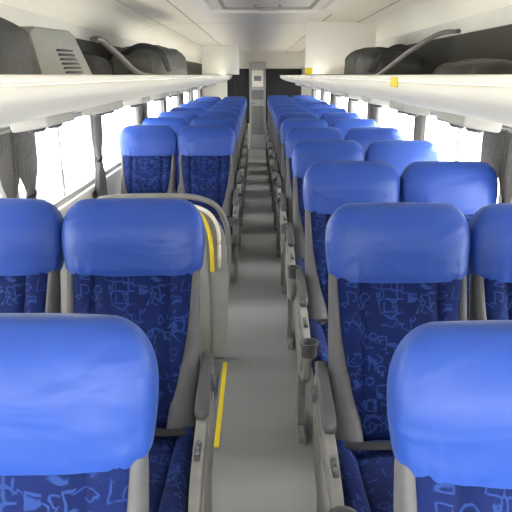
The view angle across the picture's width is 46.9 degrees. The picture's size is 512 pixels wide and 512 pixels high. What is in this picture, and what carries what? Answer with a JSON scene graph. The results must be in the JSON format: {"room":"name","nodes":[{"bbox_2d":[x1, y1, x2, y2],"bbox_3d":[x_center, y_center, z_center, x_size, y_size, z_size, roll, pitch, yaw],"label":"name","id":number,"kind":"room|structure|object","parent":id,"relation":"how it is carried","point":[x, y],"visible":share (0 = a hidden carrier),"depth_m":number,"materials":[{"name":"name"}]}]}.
{"room":"vehicle interior","nodes":[
{"label":"vehicle interior","id":0,"kind":"room"},
{"bbox_2d":[0,3,200,312],"bbox_3d":[-1.200,-1.123,5.775,0.060,1.900,14.900,0,17,0],"label":"wall","id":1,"kind":"structure","parent":0,"point":[20,17],"depth_m":3.70,"materials":[{"name":"white plastic"}]},
{"bbox_2d":[0,133,19,197],"bbox_3d":[-1.130,-0.245,2.717,0.046,0.615,0.240,-1,17,-2],"label":"curtain","id":2,"kind":"object","parent":1,"relation":"hanging from","point":[9,155],"visible":0.38,"depth_m":2.68,"materials":[{"name":"black fabric"}]},
{"bbox_2d":[16,131,37,198],"bbox_3d":[-1.130,-0.321,2.966,0.046,0.615,0.239,1,17,4],"label":"curtain","id":3,"kind":"object","parent":1,"relation":"hanging from","point":[26,141],"visible":0.48,"depth_m":2.90,"materials":[{"name":"black fabric"}]},
{"bbox_2d":[0,112,81,131],"bbox_3d":[-1.160,-1.485,5.663,0.018,0.010,14.850,0,17,0],"label":"trim","id":4,"kind":"structure","parent":1,"relation":"attached to","point":[8,128],"depth_m":2.74,"materials":[{"name":"grey plastic"}]},
{"bbox_2d":[10,112,95,207],"bbox_3d":[-1.190,-0.585,3.586,0.035,0.515,1.490,0,17,0],"label":"window","id":5,"kind":"structure","parent":1,"relation":"in","point":[64,197],"depth_m":3.73,"materials":[{"name":"grey"}]},
{"bbox_2d":[58,166,120,212],"bbox_3d":[-1.158,-0.984,5.817,0.024,0.030,14.850,0,17,0],"label":"trim","id":6,"kind":"structure","parent":1,"relation":"attached to","point":[87,191],"depth_m":3.91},
{"bbox_2d":[90,115,107,197],"bbox_3d":[-1.130,-0.714,4.247,0.046,0.615,0.239,1,17,4],"label":"curtain","id":7,"kind":"object","parent":1,"relation":"hanging from","point":[95,122],"visible":0.91,"depth_m":4.21,"materials":[{"name":"black fabric"}]},
{"bbox_2d":[0,36,231,132],"bbox_3d":[-0.836,-1.698,5.543,0.660,0.453,14.745,0,17,0],"label":"luggage rack","id":8,"kind":"object","parent":1,"relation":"attached to","point":[31,103],"depth_m":2.18,"materials":[{"name":"beige plastic"}]},
{"bbox_2d":[0,17,34,74],"bbox_3d":[-0.857,-0.566,1.607,0.416,0.204,0.572,-2,17,-5],"label":"holdall","id":9,"kind":"object","parent":8,"relation":"in","point":[15,53],"visible":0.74,"depth_m":1.61,"materials":[{"name":"grey fabric"}]},
{"bbox_2d":[29,127,46,132],"bbox_3d":[-0.836,-0.483,2.257,0.069,0.028,0.068,0,17,0],"label":"light","id":10,"kind":"object","parent":8,"relation":"attached to","point":[41,129],"depth_m":2.23,"materials":[{"name":"grey plastic"}]},
{"bbox_2d":[47,123,62,128],"bbox_3d":[-0.836,-0.542,2.449,0.069,0.028,0.068,0,17,0],"label":"light","id":11,"kind":"object","parent":8,"relation":"attached to","point":[59,125],"depth_m":2.43,"materials":[{"name":"grey"}]},
{"bbox_2d":[21,26,91,74],"bbox_3d":[-0.842,-0.784,2.332,0.227,0.200,0.450,4,18,14],"label":"housing","id":12,"kind":"object","parent":8,"relation":"on","point":[53,51],"visible":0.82,"depth_m":2.23,"materials":[{"name":"grey plastic"}]},
{"bbox_2d":[56,49,83,73],"bbox_3d":[-0.730,-0.761,2.337,0.008,0.104,0.190,4,18,14],"label":"vent grille","id":13,"kind":"object","parent":12,"relation":"attached to","point":[60,50],"depth_m":2.31,"materials":[{"name":"grey plastic"}]},
{"bbox_2d":[82,52,111,74],"bbox_3d":[-0.968,-1.041,3.236,0.304,0.158,0.495,0,17,0],"label":"bag","id":14,"kind":"object","parent":8,"relation":"in","point":[97,65],"visible":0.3,"depth_m":3.15,"materials":[{"name":"grey fabric"}]},
{"bbox_2d":[93,112,105,116],"bbox_3d":[-0.836,-0.759,3.156,0.069,0.028,0.068,0,17,0],"label":"light","id":15,"kind":"object","parent":8,"relation":"attached to","point":[101,114],"depth_m":3.13,"materials":[{"name":"grey plastic"}]},
{"bbox_2d":[111,43,187,74],"bbox_3d":[-0.823,-1.536,4.683,0.466,0.254,1.663,0,17,0],"label":"duffel bag","id":16,"kind":"object","parent":8,"relation":"in","point":[149,58],"visible":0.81,"depth_m":4.01,"materials":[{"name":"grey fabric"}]},
{"bbox_2d":[105,107,136,174],"bbox_3d":[-1.190,-1.054,5.116,0.035,0.515,1.490,0,17,0],"label":"window","id":17,"kind":"structure","parent":1,"relation":"in","point":[109,169],"depth_m":5.09,"materials":[{"name":"clear"}]},
{"bbox_2d":[135,105,142,124],"bbox_3d":[-1.130,-1.183,5.777,0.046,0.615,0.240,-1,17,-2],"label":"curtain","id":18,"kind":"object","parent":1,"relation":"hanging from","point":[139,109],"visible":0.29,"depth_m":5.65,"materials":[{"name":"black fabric"}]},
{"bbox_2d":[143,102,147,120],"bbox_3d":[-1.130,-1.259,6.025,0.046,0.615,0.240,-1,17,-2],"label":"curtain","id":19,"kind":"object","parent":1,"relation":"hanging from","point":[145,106],"visible":0.18,"depth_m":5.95,"materials":[{"name":"black fabric"}]},
{"bbox_2d":[148,100,161,116],"bbox_3d":[-1.190,-1.523,6.646,0.035,0.515,1.490,0,17,0],"label":"window","id":20,"kind":"structure","parent":1,"relation":"in","point":[159,102],"depth_m":7.27,"materials":[{"name":"grey"}]},
{"bbox_2d":[161,98,166,111],"bbox_3d":[-1.130,-1.652,7.306,0.046,0.615,0.240,-1,17,-2],"label":"curtain","id":21,"kind":"object","parent":1,"relation":"hanging from","point":[164,101],"visible":0.27,"depth_m":7.17,"materials":[{"name":"black fabric"}]},
{"bbox_2d":[168,95,177,110],"bbox_3d":[-1.190,-1.992,8.175,0.035,0.515,1.490,0,17,0],"label":"window","id":22,"kind":"structure","parent":1,"relation":"in","point":[176,97],"depth_m":8.81,"materials":[{"name":"grey glass"}]},
{"bbox_2d":[178,94,181,106],"bbox_3d":[-1.130,-2.122,8.836,0.046,0.615,0.239,1,17,4],"label":"curtain","id":23,"kind":"object","parent":1,"relation":"hanging from","point":[179,95],"visible":0.25,"depth_m":8.70,"materials":[{"name":"black fabric"}]},
{"bbox_2d":[190,91,192,100],"bbox_3d":[-1.130,-2.591,10.366,0.046,0.615,0.240,-1,17,-2],"label":"curtain","id":24,"kind":"object","parent":1,"relation":"hanging from","point":[191,92],"visible":0.24,"depth_m":10.22,"materials":[{"name":"black fabric"}]},
{"bbox_2d":[214,372,219,412],"bbox_3d":[-0.704,1.074,3.080,1.052,0.720,0.864,0,17,0],"label":"trim","id":25,"kind":"structure","parent":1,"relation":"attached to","point":[217,374],"depth_m":3.40,"materials":[{"name":"plastic"}]},
{"bbox_2d":[0,0,511,58],"bbox_3d":[0.015,-2.120,5.469,2.380,0.233,14.900,0,17,0],"label":"ceiling","id":26,"kind":"structure","parent":0,"point":[251,32],"depth_m":4.87,"materials":[{"name":"white plastic"}]},
{"bbox_2d":[201,45,238,74],"bbox_3d":[-0.590,-3.254,9.802,0.620,0.458,0.050,0,17,0],"label":"end panel","id":27,"kind":"object","parent":26,"relation":"hanging from","point":[216,60],"visible":1,"depth_m":9.78,"materials":[{"name":"white plastic"}]},
{"bbox_2d":[188,0,349,13],"bbox_3d":[0.080,-1.602,3.693,1.020,0.051,1.660,0,17,0],"label":"roof hatch","id":28,"kind":"object","parent":26,"relation":"attached to","point":[202,6],"visible":1,"depth_m":4.12,"materials":[{"name":"grey plastic"}]},
{"bbox_2d":[201,52,310,148],"bbox_3d":[0.015,-3.364,12.911,2.490,2.100,0.060,0,17,0],"label":"wall","id":29,"kind":"structure","parent":0,"point":[273,60],"depth_m":12.65,"materials":[{"name":"white plastic"}]},
{"bbox_2d":[116,0,201,45],"bbox_3d":[-0.905,-2.160,5.457,0.009,0.006,14.880,0,17,0],"label":"trim","id":30,"kind":"structure","parent":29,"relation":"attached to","point":[116,0],"depth_m":5.08,"materials":[{"name":"grey"}]},
{"bbox_2d":[167,0,219,44],"bbox_3d":[-0.585,-2.168,5.454,0.009,0.006,14.880,0,17,0],"label":"trim","id":31,"kind":"structure","parent":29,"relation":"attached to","point":[167,0],"depth_m":5.07,"materials":[{"name":"grey plastic"}]},
{"bbox_2d":[227,69,248,123],"bbox_3d":[-0.383,-3.464,12.813,0.475,1.150,0.020,0,17,0],"label":"curtain","id":32,"kind":"object","parent":29,"relation":"hanging from","point":[238,85],"visible":0.52,"depth_m":12.75,"materials":[{"name":"black fabric"}]},
{"bbox_2d":[250,62,265,147],"bbox_3d":[0.035,-3.261,12.849,0.340,1.820,0.109,0,17,0],"label":"door","id":33,"kind":"structure","parent":29,"relation":"in","point":[257,69],"depth_m":12.84,"materials":[{"name":"grey plastic"}]},
{"bbox_2d":[252,90,263,99],"bbox_3d":[0.035,-3.490,12.778,0.260,0.200,0.014,0,17,0],"label":"vent","id":34,"kind":"object","parent":33,"relation":"attached to","point":[256,94],"depth_m":12.77,"materials":[{"name":"grey plastic"}]},
{"bbox_2d":[266,69,301,122],"bbox_3d":[0.598,-3.464,12.813,0.765,1.150,0.020,0,17,0],"label":"curtain","id":35,"kind":"object","parent":29,"relation":"hanging from","point":[275,85],"visible":0.41,"depth_m":12.74,"materials":[{"name":"black fabric"}]},
{"bbox_2d":[285,13,333,51],"bbox_3d":[0.615,-2.168,5.454,0.009,0.006,14.880,0,17,0],"label":"trim","id":36,"kind":"structure","parent":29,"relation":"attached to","point":[333,13],"depth_m":7.53,"materials":[{"name":"grey plastic"}]},
{"bbox_2d":[301,0,400,51],"bbox_3d":[0.935,-2.160,5.457,0.009,0.006,14.880,0,17,0],"label":"trim","id":37,"kind":"structure","parent":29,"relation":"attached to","point":[398,0],"depth_m":4.49,"materials":[{"name":"grey"}]},
{"bbox_2d":[212,149,316,511],"bbox_3d":[0.015,-0.186,6.062,2.470,0.060,14.900,0,17,0],"label":"floor","id":38,"kind":"structure","parent":0,"point":[260,463],"depth_m":3.08,"materials":[{"name":"plastic"}]},
{"bbox_2d":[0,198,63,312],"bbox_3d":[-0.872,0.473,1.793,0.467,1.185,0.801,0,17,0],"label":"seat","id":39,"kind":"object","parent":38,"relation":"on","point":[31,252],"visible":0.5,"depth_m":1.90,"materials":[{"name":"blue leather"}]},
{"bbox_2d":[0,313,158,511],"bbox_3d":[-0.379,0.763,0.847,0.519,1.185,0.815,0,17,0],"label":"seat","id":40,"kind":"object","parent":38,"relation":"on","point":[79,393],"visible":1,"depth_m":0.95,"materials":[{"name":"blue"}]},
{"bbox_2d":[62,198,216,511],"bbox_3d":[-0.379,0.472,1.793,0.520,1.185,0.814,0,17,0],"label":"seat","id":41,"kind":"object","parent":38,"relation":"on","point":[138,260],"visible":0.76,"depth_m":1.89,"materials":[{"name":"blue"}]},
{"bbox_2d":[149,427,175,511],"bbox_3d":[-0.403,0.671,1.702,0.330,0.157,0.510,0,17,0],"label":"seat cushion","id":42,"kind":"object","parent":41,"relation":"on","point":[162,453],"depth_m":1.70,"materials":[{"name":"blue fabric"}]},
{"bbox_2d":[119,125,177,193],"bbox_3d":[-0.872,-0.396,4.623,0.467,1.185,0.802,0,17,0],"label":"seat","id":43,"kind":"object","parent":38,"relation":"on","point":[148,152],"visible":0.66,"depth_m":4.72,"materials":[{"name":"blue fabric"}]},
{"bbox_2d":[99,193,230,358],"bbox_3d":[-0.535,0.128,3.294,0.790,0.965,0.168,0,17,0],"label":"guard","id":44,"kind":"object","parent":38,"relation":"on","point":[215,271],"visible":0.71,"depth_m":3.26,"materials":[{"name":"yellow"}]},
{"bbox_2d":[141,117,188,192],"bbox_3d":[-0.872,-0.671,5.521,0.467,1.185,0.801,0,17,0],"label":"seat","id":45,"kind":"object","parent":38,"relation":"on","point":[176,123],"visible":0.22,"depth_m":5.62,"materials":[{"name":"blue"}]},
{"bbox_2d":[158,111,197,124],"bbox_3d":[-0.872,-0.947,6.420,0.467,1.185,0.802,0,17,0],"label":"seat","id":46,"kind":"object","parent":38,"relation":"on","point":[189,116],"visible":0.1,"depth_m":6.52,"materials":[{"name":"blue"}]},
{"bbox_2d":[170,107,204,116],"bbox_3d":[-0.872,-1.222,7.319,0.467,1.185,0.801,0,17,0],"label":"seat","id":47,"kind":"object","parent":38,"relation":"on","point":[198,111],"visible":0.11,"depth_m":7.42,"materials":[{"name":"blue fabric"}]},
{"bbox_2d":[179,103,209,111],"bbox_3d":[-0.872,-1.498,8.218,0.467,1.185,0.802,0,17,0],"label":"seat","id":48,"kind":"object","parent":38,"relation":"on","point":[205,107],"visible":0.12,"depth_m":8.31,"materials":[{"name":"blue"}]},
{"bbox_2d":[187,101,213,107],"bbox_3d":[-0.872,-1.773,9.116,0.467,1.185,0.801,0,17,0],"label":"seat","id":49,"kind":"object","parent":38,"relation":"on","point":[210,103],"visible":0.11,"depth_m":9.22,"materials":[{"name":"blue fabric"}]},
{"bbox_2d":[193,98,217,103],"bbox_3d":[-0.872,-2.049,10.015,0.467,1.185,0.802,0,17,0],"label":"seat","id":50,"kind":"object","parent":38,"relation":"on","point":[214,101],"visible":0.15,"depth_m":10.12,"materials":[{"name":"blue fabric"}]},
{"bbox_2d":[177,125,239,284],"bbox_3d":[-0.379,-0.396,4.623,0.519,1.185,0.815,0,17,0],"label":"seat","id":51,"kind":"object","parent":38,"relation":"on","point":[206,152],"visible":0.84,"depth_m":4.72,"materials":[{"name":"blue"}]},
{"bbox_2d":[215,217,222,226],"bbox_3d":[-0.403,-0.197,4.531,0.330,0.157,0.510,0,17,0],"label":"seat cushion","id":52,"kind":"object","parent":51,"relation":"on","point":[218,219],"depth_m":4.61,"materials":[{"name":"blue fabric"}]},
{"bbox_2d":[198,97,220,101],"bbox_3d":[-0.872,-2.325,10.914,0.467,1.185,0.801,0,17,0],"label":"seat","id":53,"kind":"object","parent":38,"relation":"on","point":[218,99],"visible":0.11,"depth_m":11.02,"materials":[{"name":"blue fabric"}]},
{"bbox_2d":[190,117,241,250],"bbox_3d":[-0.379,-0.671,5.521,0.520,1.185,0.814,0,17,0],"label":"seat","id":54,"kind":"object","parent":38,"relation":"on","point":[237,180],"visible":0.29,"depth_m":5.62,"materials":[{"name":"blue"}]},
{"bbox_2d":[214,362,226,446],"bbox_3d":[-0.175,0.725,2.984,0.022,0.004,0.800,0,17,0],"label":"trim","id":55,"kind":"structure","parent":38,"relation":"on","point":[221,397],"depth_m":2.91,"materials":[{"name":"yellow plastic"}]},
{"bbox_2d":[200,111,243,225],"bbox_3d":[-0.379,-0.947,6.420,0.519,1.185,0.815,0,17,0],"label":"seat","id":56,"kind":"object","parent":38,"relation":"on","point":[240,166],"visible":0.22,"depth_m":6.52,"materials":[{"name":"blue"}]},
{"bbox_2d":[207,107,245,207],"bbox_3d":[-0.379,-1.222,7.319,0.520,1.185,0.814,0,17,0],"label":"seat","id":57,"kind":"object","parent":38,"relation":"on","point":[232,109],"visible":0.23,"depth_m":7.42,"materials":[{"name":"blue leather"}]},
{"bbox_2d":[212,103,246,192],"bbox_3d":[-0.379,-1.498,8.218,0.519,1.185,0.815,0,17,0],"label":"seat","id":58,"kind":"object","parent":38,"relation":"on","point":[243,142],"visible":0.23,"depth_m":8.32,"materials":[{"name":"blue"}]},
{"bbox_2d":[217,101,246,180],"bbox_3d":[-0.383,-1.774,9.116,0.511,1.185,0.814,0,17,0],"label":"seat","id":59,"kind":"object","parent":38,"relation":"on","point":[219,102],"visible":0.21,"depth_m":9.21,"materials":[{"name":"blue"}]},
{"bbox_2d":[220,98,247,170],"bbox_3d":[-0.383,-2.049,10.015,0.510,1.185,0.814,0,17,0],"label":"seat","id":60,"kind":"object","parent":38,"relation":"on","point":[228,99],"visible":0.24,"depth_m":10.12,"materials":[{"name":"blue"}]},
{"bbox_2d":[223,97,248,142],"bbox_3d":[-0.383,-2.325,10.913,0.511,1.185,0.814,0,17,0],"label":"seat","id":61,"kind":"object","parent":38,"relation":"on","point":[244,98],"visible":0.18,"depth_m":11.02,"materials":[{"name":"blue fabric"}]},
{"bbox_2d":[265,95,287,138],"bbox_3d":[0.429,-2.542,11.621,0.497,1.185,0.808,0,17,0],"label":"seat","id":62,"kind":"object","parent":38,"relation":"on","point":[269,97],"visible":0.2,"depth_m":11.73,"materials":[{"name":"blue"}]},
{"bbox_2d":[266,97,290,164],"bbox_3d":[0.429,-2.266,10.722,0.497,1.185,0.807,0,17,0],"label":"seat","id":63,"kind":"object","parent":38,"relation":"on","point":[271,98],"visible":0.18,"depth_m":10.82,"materials":[{"name":"blue"}]},
{"bbox_2d":[267,99,294,172],"bbox_3d":[0.429,-1.991,9.824,0.497,1.185,0.808,0,17,0],"label":"seat","id":64,"kind":"object","parent":38,"relation":"on","point":[272,100],"visible":0.18,"depth_m":9.93,"materials":[{"name":"blue"}]},
{"bbox_2d":[268,101,297,183],"bbox_3d":[0.429,-1.715,8.925,0.497,1.185,0.807,0,17,0],"label":"seat","id":65,"kind":"object","parent":38,"relation":"on","point":[270,137],"visible":0.22,"depth_m":9.03,"materials":[{"name":"blue"}]},
{"bbox_2d":[269,104,303,195],"bbox_3d":[0.424,-1.439,8.027,0.508,1.185,0.808,0,17,0],"label":"seat","id":66,"kind":"object","parent":38,"relation":"on","point":[272,146],"visible":0.23,"depth_m":8.13,"materials":[{"name":"blue leather"}]},
{"bbox_2d":[270,108,309,210],"bbox_3d":[0.424,-1.164,7.128,0.508,1.185,0.807,0,17,0],"label":"seat","id":67,"kind":"object","parent":38,"relation":"on","point":[273,156],"visible":0.23,"depth_m":7.23,"materials":[{"name":"blue"}]},
{"bbox_2d":[272,112,317,230],"bbox_3d":[0.424,-0.888,6.229,0.508,1.185,0.808,0,17,0],"label":"seat","id":68,"kind":"object","parent":38,"relation":"on","point":[276,169],"visible":0.24,"depth_m":6.33,"materials":[{"name":"blue leather"}]},
{"bbox_2d":[291,95,310,99],"bbox_3d":[0.910,-2.542,11.621,0.454,1.185,0.801,0,17,0],"label":"seat","id":69,"kind":"object","parent":38,"relation":"on","point":[294,96],"visible":0.15,"depth_m":11.73,"materials":[{"name":"blue"}]},
{"bbox_2d":[275,119,327,256],"bbox_3d":[0.424,-0.612,5.330,0.508,1.185,0.807,0,17,0],"label":"seat","id":70,"kind":"object","parent":38,"relation":"on","point":[280,183],"visible":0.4,"depth_m":5.43,"materials":[{"name":"blue"}]},
{"bbox_2d":[294,97,315,101],"bbox_3d":[0.910,-2.266,10.723,0.454,1.185,0.802,0,17,0],"label":"seat","id":71,"kind":"object","parent":38,"relation":"on","point":[296,99],"visible":0.16,"depth_m":10.82,"materials":[{"name":"blue fabric"}]},
{"bbox_2d":[297,99,321,104],"bbox_3d":[0.910,-1.990,9.824,0.454,1.185,0.801,0,17,0],"label":"seat","id":72,"kind":"object","parent":38,"relation":"on","point":[300,101],"visible":0.09,"depth_m":9.93,"materials":[{"name":"blue"}]},
{"bbox_2d":[279,127,342,293],"bbox_3d":[0.424,-0.337,4.432,0.508,1.185,0.808,0,17,0],"label":"seat","id":73,"kind":"object","parent":38,"relation":"on","point":[295,135],"visible":0.34,"depth_m":4.52,"materials":[{"name":"blue"}]},
{"bbox_2d":[301,101,327,107],"bbox_3d":[0.910,-1.715,8.925,0.454,1.185,0.802,0,17,0],"label":"seat","id":74,"kind":"object","parent":38,"relation":"on","point":[304,104],"visible":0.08,"depth_m":9.03,"materials":[{"name":"blue"}]},
{"bbox_2d":[306,104,336,112],"bbox_3d":[0.910,-1.439,8.026,0.454,1.185,0.801,0,17,0],"label":"seat","id":75,"kind":"object","parent":38,"relation":"on","point":[311,107],"visible":0.16,"depth_m":8.13,"materials":[{"name":"blue fabric"}]},
{"bbox_2d":[284,140,364,349],"bbox_3d":[0.424,-0.061,3.533,0.508,1.185,0.807,0,17,0],"label":"seat","id":76,"kind":"object","parent":38,"relation":"on","point":[305,153],"visible":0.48,"depth_m":3.62,"materials":[{"name":"blue"}]},
{"bbox_2d":[312,108,346,118],"bbox_3d":[0.910,-1.164,7.128,0.454,1.185,0.802,0,17,0],"label":"seat","id":77,"kind":"object","parent":38,"relation":"on","point":[318,112],"visible":0.16,"depth_m":7.22,"materials":[{"name":"blue fabric"}]},
{"bbox_2d":[320,112,360,126],"bbox_3d":[0.910,-0.888,6.229,0.454,1.185,0.801,0,17,0],"label":"seat","id":78,"kind":"object","parent":38,"relation":"on","point":[329,118],"visible":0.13,"depth_m":6.32,"materials":[{"name":"blue fabric"}]},
{"bbox_2d":[293,161,399,443],"bbox_3d":[0.424,0.214,2.635,0.508,1.185,0.808,0,17,0],"label":"seat","id":79,"kind":"object","parent":38,"relation":"on","point":[328,186],"visible":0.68,"depth_m":2.73,"materials":[{"name":"blue"}]},
{"bbox_2d":[321,322,327,345],"bbox_3d":[0.450,0.413,2.543,0.330,0.157,0.510,0,17,0],"label":"seat cushion","id":80,"kind":"object","parent":79,"relation":"on","point":[324,325],"depth_m":2.60,"materials":[{"name":"blue fabric"}]},
{"bbox_2d":[330,119,377,139],"bbox_3d":[0.910,-0.613,5.330,0.454,1.185,0.802,0,17,0],"label":"seat","id":81,"kind":"object","parent":38,"relation":"on","point":[343,125],"visible":0.16,"depth_m":5.42,"materials":[{"name":"blue"}]},
{"bbox_2d":[344,127,402,155],"bbox_3d":[0.910,-0.337,4.431,0.454,1.185,0.801,0,17,0],"label":"seat","id":82,"kind":"object","parent":38,"relation":"on","point":[364,136],"visible":0.22,"depth_m":4.52,"materials":[{"name":"blue"}]},
{"bbox_2d":[311,202,469,511],"bbox_3d":[0.424,0.493,1.726,0.508,1.185,0.807,0,17,0],"label":"seat","id":83,"kind":"object","parent":38,"relation":"on","point":[394,269],"visible":0.8,"depth_m":1.82,"materials":[{"name":"blue"}]},
{"bbox_2d":[354,440,394,511],"bbox_3d":[0.450,0.692,1.635,0.330,0.157,0.510,0,17,0],"label":"seat cushion","id":84,"kind":"object","parent":83,"relation":"on","point":[373,459],"depth_m":1.67,"materials":[{"name":"blue fabric"}]},
{"bbox_2d":[365,140,438,201],"bbox_3d":[0.910,-0.061,3.533,0.454,1.185,0.802,0,17,0],"label":"seat","id":85,"kind":"object","parent":38,"relation":"on","point":[399,153],"visible":0.23,"depth_m":3.62,"materials":[{"name":"blue leather"}]},
{"bbox_2d":[399,161,497,320],"bbox_3d":[0.910,0.215,2.634,0.454,1.185,0.801,0,17,0],"label":"seat","id":86,"kind":"object","parent":38,"relation":"on","point":[468,186],"visible":0.31,"depth_m":2.73,"materials":[{"name":"blue"}]},
{"bbox_2d":[387,320,511,511],"bbox_3d":[0.424,0.771,0.818,0.508,1.185,0.808,0,17,0],"label":"seat","id":87,"kind":"object","parent":38,"relation":"on","point":[449,383],"visible":1,"depth_m":0.92,"materials":[{"name":"blue"}]},
{"bbox_2d":[468,203,511,319],"bbox_3d":[0.910,0.493,1.726,0.454,1.185,0.802,0,17,0],"label":"seat","id":88,"kind":"object","parent":38,"relation":"on","point":[490,227],"visible":0.48,"depth_m":1.84,"materials":[{"name":"blue"}]},
{"bbox_2d":[311,5,511,202],"bbox_3d":[1.230,-1.123,5.775,0.060,1.900,14.900,0,17,0],"label":"wall","id":89,"kind":"structure","parent":0,"point":[502,16],"depth_m":3.48,"materials":[{"name":"white plastic"}]},
{"bbox_2d":[332,94,335,105],"bbox_3d":[1.160,-2.122,8.836,0.046,0.615,0.239,-1,17,-4],"label":"curtain","id":90,"kind":"object","parent":89,"relation":"hanging from","point":[333,95],"visible":0.27,"depth_m":8.70,"materials":[{"name":"black fabric"}]},
{"bbox_2d":[336,96,345,108],"bbox_3d":[1.220,-1.992,8.175,0.035,0.515,1.490,0,17,0],"label":"window","id":91,"kind":"structure","parent":89,"relation":"in","point":[337,98],"depth_m":8.82,"materials":[{"name":"grey glass"}]},
{"bbox_2d":[347,99,352,112],"bbox_3d":[1.160,-1.652,7.306,0.046,0.615,0.240,1,17,2],"label":"curtain","id":92,"kind":"object","parent":89,"relation":"hanging from","point":[350,102],"visible":0.21,"depth_m":7.17,"materials":[{"name":"black fabric"}]},
{"bbox_2d":[353,101,366,118],"bbox_3d":[1.220,-1.523,6.646,0.035,0.515,1.490,0,17,0],"label":"window","id":93,"kind":"structure","parent":89,"relation":"in","point":[354,102],"depth_m":7.27,"materials":[{"name":"grey glass"}]},
{"bbox_2d":[367,104,371,118],"bbox_3d":[1.160,-1.259,6.025,0.046,0.615,0.240,1,17,2],"label":"curtain","id":94,"kind":"object","parent":89,"relation":"hanging from","point":[369,107],"visible":0.21,"depth_m":5.95,"materials":[{"name":"black fabric"}]},
{"bbox_2d":[372,106,379,124],"bbox_3d":[1.160,-1.183,5.777,0.046,0.615,0.240,1,17,2],"label":"curtain","id":95,"kind":"object","parent":89,"relation":"hanging from","point":[375,110],"visible":0.24,"depth_m":5.65,"materials":[{"name":"black fabric"}]},
{"bbox_2d":[378,106,399,129],"bbox_3d":[1.220,-1.054,5.116,0.035,0.515,1.490,0,17,0],"label":"window","id":96,"kind":"structure","parent":89,"relation":"in","point":[381,108],"depth_m":5.75,"materials":[{"name":"grey glass"}]},
{"bbox_2d":[280,24,511,132],"bbox_3d":[0.849,-1.698,5.543,0.694,0.453,14.745,0,17,0],"label":"luggage rack","id":97,"kind":"object","parent":89,"relation":"attached to","point":[474,103],"visible":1,"depth_m":2.38,"materials":[{"name":"beige plastic"}]},
{"bbox_2d":[304,22,376,73],"bbox_3d":[0.777,-1.918,5.447,0.645,0.458,0.060,0,17,0],"label":"end panel","id":98,"kind":"object","parent":97,"relation":"attached to","point":[327,44],"visible":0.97,"depth_m":5.42,"materials":[{"name":"white plastic"}]},
{"bbox_2d":[344,47,386,74],"bbox_3d":[0.921,-1.553,4.753,0.360,0.247,0.974,0,17,0],"label":"suitcase","id":99,"kind":"object","parent":97,"relation":"in","point":[350,60],"visible":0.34,"depth_m":4.61,"materials":[{"name":"grey fabric"}]},
{"bbox_2d":[354,44,425,74],"bbox_3d":[0.862,-1.250,3.833,0.401,0.207,0.731,0,17,0],"label":"backpack","id":100,"kind":"object","parent":97,"relation":"in","point":[372,62],"visible":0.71,"depth_m":3.52,"materials":[{"name":"grey fabric"}]},
{"bbox_2d":[406,112,418,116],"bbox_3d":[0.836,-0.759,3.156,0.069,0.028,0.068,0,17,0],"label":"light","id":101,"kind":"object","parent":97,"relation":"attached to","point":[410,114],"depth_m":3.13,"materials":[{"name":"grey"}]},
{"bbox_2d":[374,29,460,74],"bbox_3d":[0.706,-0.933,2.768,0.057,0.198,0.781,-4,18,-14],"label":"strut","id":102,"kind":"object","parent":97,"relation":"attached to","point":[449,31],"visible":0.81,"depth_m":2.63,"materials":[{"name":"grey metal"}]},
{"bbox_2d":[449,123,464,128],"bbox_3d":[0.836,-0.542,2.449,0.069,0.028,0.068,0,17,0],"label":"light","id":103,"kind":"object","parent":97,"relation":"attached to","point":[452,125],"depth_m":2.43,"materials":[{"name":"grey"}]},
{"bbox_2d":[432,58,511,74],"bbox_3d":[0.987,-0.822,2.623,0.265,0.109,0.878,0,17,0],"label":"bag","id":104,"kind":"object","parent":97,"relation":"in","point":[486,66],"visible":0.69,"depth_m":2.39,"materials":[{"name":"black fabric"}]},
{"bbox_2d":[465,127,482,132],"bbox_3d":[0.836,-0.483,2.257,0.069,0.028,0.068,0,17,0],"label":"light","id":105,"kind":"object","parent":97,"relation":"attached to","point":[468,129],"depth_m":2.23,"materials":[{"name":"grey"}]},
{"bbox_2d":[413,115,426,139],"bbox_3d":[1.160,-0.714,4.247,0.046,0.615,0.239,-1,17,-4],"label":"curtain","id":106,"kind":"object","parent":89,"relation":"hanging from","point":[419,121],"visible":0.3,"depth_m":4.13,"materials":[{"name":"black fabric"}]},
{"bbox_2d":[425,111,508,202],"bbox_3d":[1.220,-0.585,3.586,0.035,0.515,1.490,0,17,0],"label":"window","id":107,"kind":"structure","parent":89,"relation":"in","point":[459,133],"depth_m":3.56,"materials":[{"name":"grey glass"}]},
{"bbox_2d":[430,111,511,130],"bbox_3d":[1.190,-1.485,5.663,0.018,0.010,14.850,0,17,0],"label":"trim","id":108,"kind":"structure","parent":89,"relation":"attached to","point":[503,127],"depth_m":2.82,"materials":[{"name":"grey plastic"}]},
{"bbox_2d":[480,131,504,177],"bbox_3d":[1.160,-0.321,2.966,0.046,0.615,0.239,-1,17,-4],"label":"curtain","id":109,"kind":"object","parent":89,"relation":"hanging from","point":[491,141],"visible":0.23,"depth_m":2.87,"materials":[{"name":"black fabric"}]},
{"bbox_2d":[498,133,511,202],"bbox_3d":[1.160,-0.245,2.717,0.046,0.615,0.240,1,17,2],"label":"curtain","id":110,"kind":"object","parent":89,"relation":"hanging from","point":[505,159],"visible":0.38,"depth_m":2.72,"materials":[{"name":"black fabric"}]},
{"label":"outside","id":111,"kind":"structure","parent":0,"visible":0},
{"bbox_2d":[18,102,499,202],"bbox_3d":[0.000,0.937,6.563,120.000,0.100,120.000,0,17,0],"label":"windows","id":112,"kind":"structure","parent":111,"point":[73,140],"depth_m":26.94,"materials":[{"name":"glass"}]},
{"bbox_2d":[19,142,118,199],"bbox_3d":[-5.400,0.884,6.547,1.100,0.012,100.000,0,17,0],"label":"ground","id":113,"kind":"structure","parent":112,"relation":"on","point":[47,187],"depth_m":16.79,"materials":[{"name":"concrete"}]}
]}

